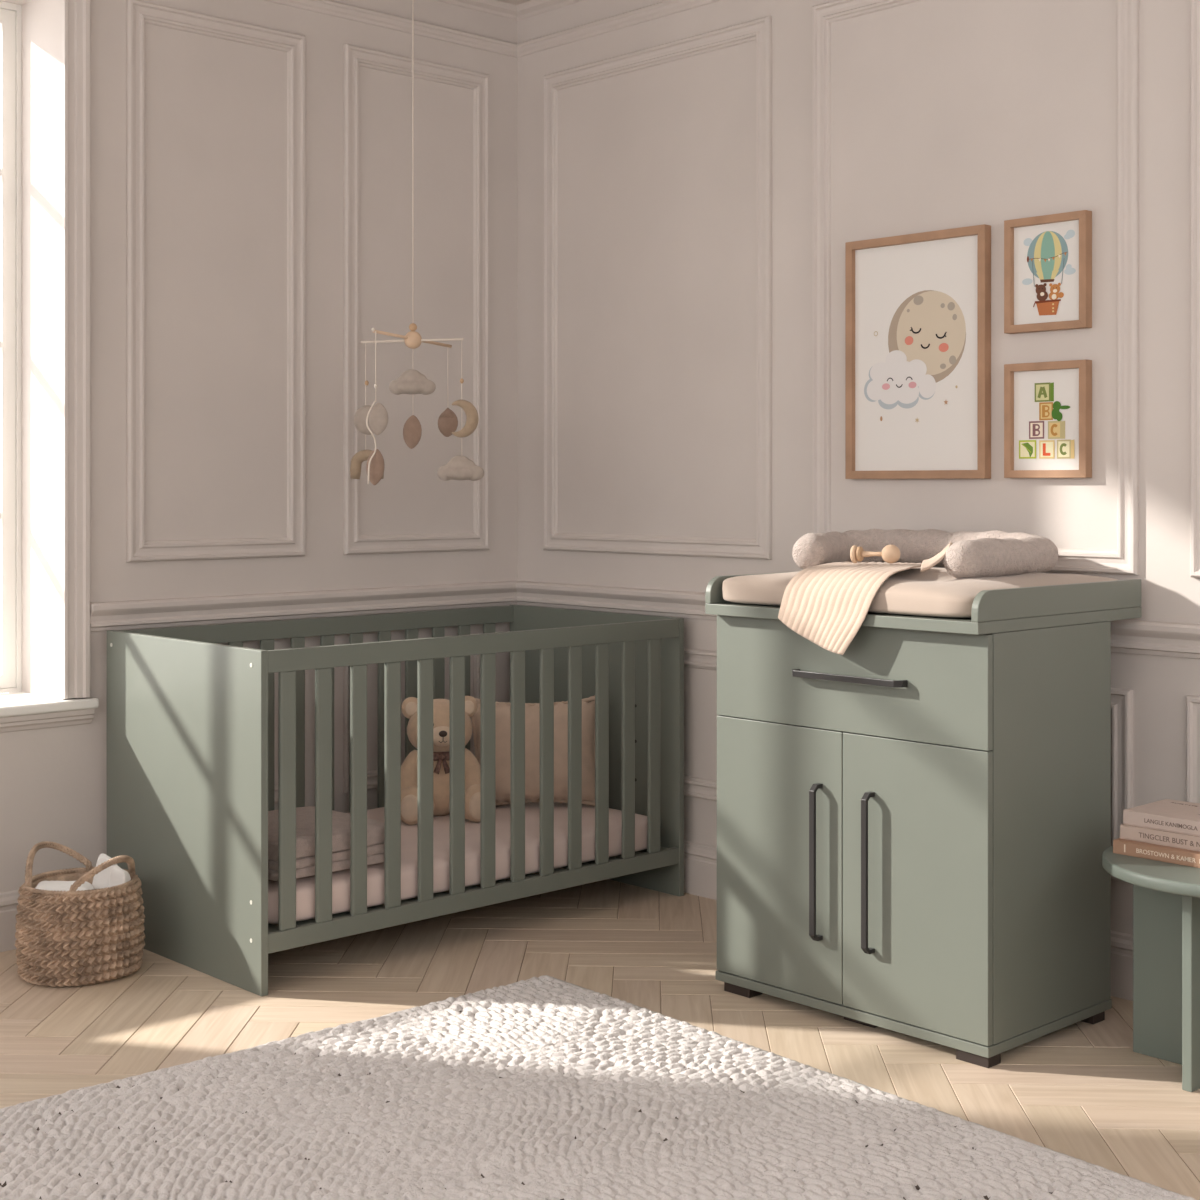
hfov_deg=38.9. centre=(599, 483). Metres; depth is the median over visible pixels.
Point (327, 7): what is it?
trim
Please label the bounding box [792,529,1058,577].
bolster
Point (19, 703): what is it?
window
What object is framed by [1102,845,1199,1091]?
side table
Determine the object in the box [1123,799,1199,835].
book
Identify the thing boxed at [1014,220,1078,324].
print
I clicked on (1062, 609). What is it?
tray
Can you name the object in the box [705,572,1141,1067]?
base cabinet
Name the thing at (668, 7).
trim
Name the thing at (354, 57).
trim
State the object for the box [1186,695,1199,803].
trim
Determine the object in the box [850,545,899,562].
rattle
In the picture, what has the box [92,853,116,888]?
folded cloth
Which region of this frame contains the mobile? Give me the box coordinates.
[350,0,483,484]
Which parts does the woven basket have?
handle, handle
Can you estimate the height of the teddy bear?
0.359 m
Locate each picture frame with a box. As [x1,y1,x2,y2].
[845,224,990,478]
[1004,210,1091,333]
[1004,360,1091,477]
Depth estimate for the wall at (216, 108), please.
5.08 m
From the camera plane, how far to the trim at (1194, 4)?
4.00 m
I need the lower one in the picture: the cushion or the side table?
the side table
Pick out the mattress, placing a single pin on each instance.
(305, 886)
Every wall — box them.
[0,0,517,892]
[518,0,1199,934]
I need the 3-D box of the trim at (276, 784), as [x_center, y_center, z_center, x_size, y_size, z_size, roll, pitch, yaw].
[-1.119,0.737,5.005,0.590,0.457,0.018,0,0,-43]
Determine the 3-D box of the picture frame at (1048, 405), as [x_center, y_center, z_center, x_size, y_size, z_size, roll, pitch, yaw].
[1.128,-0.161,4.286,0.030,0.292,0.235,0,0,-43]
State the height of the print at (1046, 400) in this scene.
0.258 m
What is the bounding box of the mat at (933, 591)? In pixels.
[722,567,1116,617]
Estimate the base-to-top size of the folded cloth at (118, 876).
0.151 m
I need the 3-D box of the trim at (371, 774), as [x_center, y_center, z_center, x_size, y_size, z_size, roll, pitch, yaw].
[-0.585,0.737,5.508,0.581,0.457,0.018,0,0,-43]
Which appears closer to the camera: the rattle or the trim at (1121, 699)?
the rattle
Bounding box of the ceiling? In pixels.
[497,0,531,4]
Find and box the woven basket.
[14,841,144,986]
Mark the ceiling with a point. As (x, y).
(514, 2)
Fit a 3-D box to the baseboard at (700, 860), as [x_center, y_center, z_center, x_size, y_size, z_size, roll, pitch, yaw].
[1.424,1.173,3.978,0.022,0.154,5.000,0,0,-43]
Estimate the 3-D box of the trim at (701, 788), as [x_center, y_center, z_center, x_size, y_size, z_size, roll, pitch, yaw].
[0.154,0.730,5.329,0.018,0.450,0.998,0,0,-43]
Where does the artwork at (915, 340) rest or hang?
attached to the picture frame at (918, 305)
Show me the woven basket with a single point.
(72, 937)
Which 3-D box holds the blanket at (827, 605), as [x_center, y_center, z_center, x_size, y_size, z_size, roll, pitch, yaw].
[0.634,0.260,4.028,0.386,0.254,0.447,0,0,-43]
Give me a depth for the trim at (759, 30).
5.19 m
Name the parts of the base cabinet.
door, handle, handle, drawer, handle, door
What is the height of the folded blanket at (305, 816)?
0.115 m
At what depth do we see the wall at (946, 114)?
4.88 m
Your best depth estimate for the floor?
3.98 m
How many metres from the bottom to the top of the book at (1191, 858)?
0.029 m
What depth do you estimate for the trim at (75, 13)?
4.69 m
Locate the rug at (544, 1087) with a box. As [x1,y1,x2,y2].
[0,975,1195,1199]
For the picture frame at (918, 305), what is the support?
attached to the wall at (946, 114)
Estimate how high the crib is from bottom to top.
0.843 m
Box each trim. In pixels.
[0,708,94,732]
[62,0,89,698]
[90,581,516,631]
[126,0,304,561]
[263,0,516,57]
[274,783,277,803]
[343,44,488,553]
[343,654,480,792]
[434,0,516,20]
[516,0,583,20]
[516,581,1199,658]
[517,0,721,57]
[543,16,771,558]
[684,648,716,800]
[812,0,1138,574]
[1111,688,1132,879]
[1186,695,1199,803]
[1190,0,1199,577]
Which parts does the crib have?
panel, rail, mattress, rail, rail, panel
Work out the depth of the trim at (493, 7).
5.70 m
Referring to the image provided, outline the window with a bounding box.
[0,1,98,716]
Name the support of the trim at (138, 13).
attached to the wall at (216, 108)
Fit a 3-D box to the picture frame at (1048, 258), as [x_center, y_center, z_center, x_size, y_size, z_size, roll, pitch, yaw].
[1.128,-0.531,4.286,0.030,0.290,0.235,0,0,-43]
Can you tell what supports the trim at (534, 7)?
attached to the wall at (946, 114)
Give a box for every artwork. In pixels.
[864,290,965,421]
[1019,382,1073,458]
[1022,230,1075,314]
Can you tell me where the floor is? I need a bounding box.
[0,867,1199,1199]
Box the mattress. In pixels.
[268,802,646,923]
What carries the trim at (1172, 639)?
attached to the wall at (946, 114)
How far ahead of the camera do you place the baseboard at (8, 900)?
4.55 m
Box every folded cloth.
[35,881,93,890]
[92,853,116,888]
[108,865,130,886]
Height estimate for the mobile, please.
1.624 m
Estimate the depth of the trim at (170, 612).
5.16 m
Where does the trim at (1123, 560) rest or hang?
attached to the wall at (946, 114)
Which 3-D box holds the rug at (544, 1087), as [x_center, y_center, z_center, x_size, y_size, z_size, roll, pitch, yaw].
[-0.214,1.234,2.650,2.253,0.030,2.359,0,0,-41]
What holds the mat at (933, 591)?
on the base cabinet
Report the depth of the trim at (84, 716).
4.63 m
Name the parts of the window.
sash, frame, sill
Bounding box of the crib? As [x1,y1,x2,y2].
[107,605,683,995]
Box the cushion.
[471,695,594,806]
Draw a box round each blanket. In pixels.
[268,806,383,880]
[778,542,952,654]
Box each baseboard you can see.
[0,890,19,951]
[684,840,1132,1000]
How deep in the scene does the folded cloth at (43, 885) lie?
4.32 m
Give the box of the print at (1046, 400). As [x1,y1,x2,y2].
[1014,368,1078,469]
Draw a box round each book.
[1113,838,1199,867]
[1120,824,1199,851]
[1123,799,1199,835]
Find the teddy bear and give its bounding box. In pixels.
[401,696,479,824]
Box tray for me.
[705,572,1141,634]

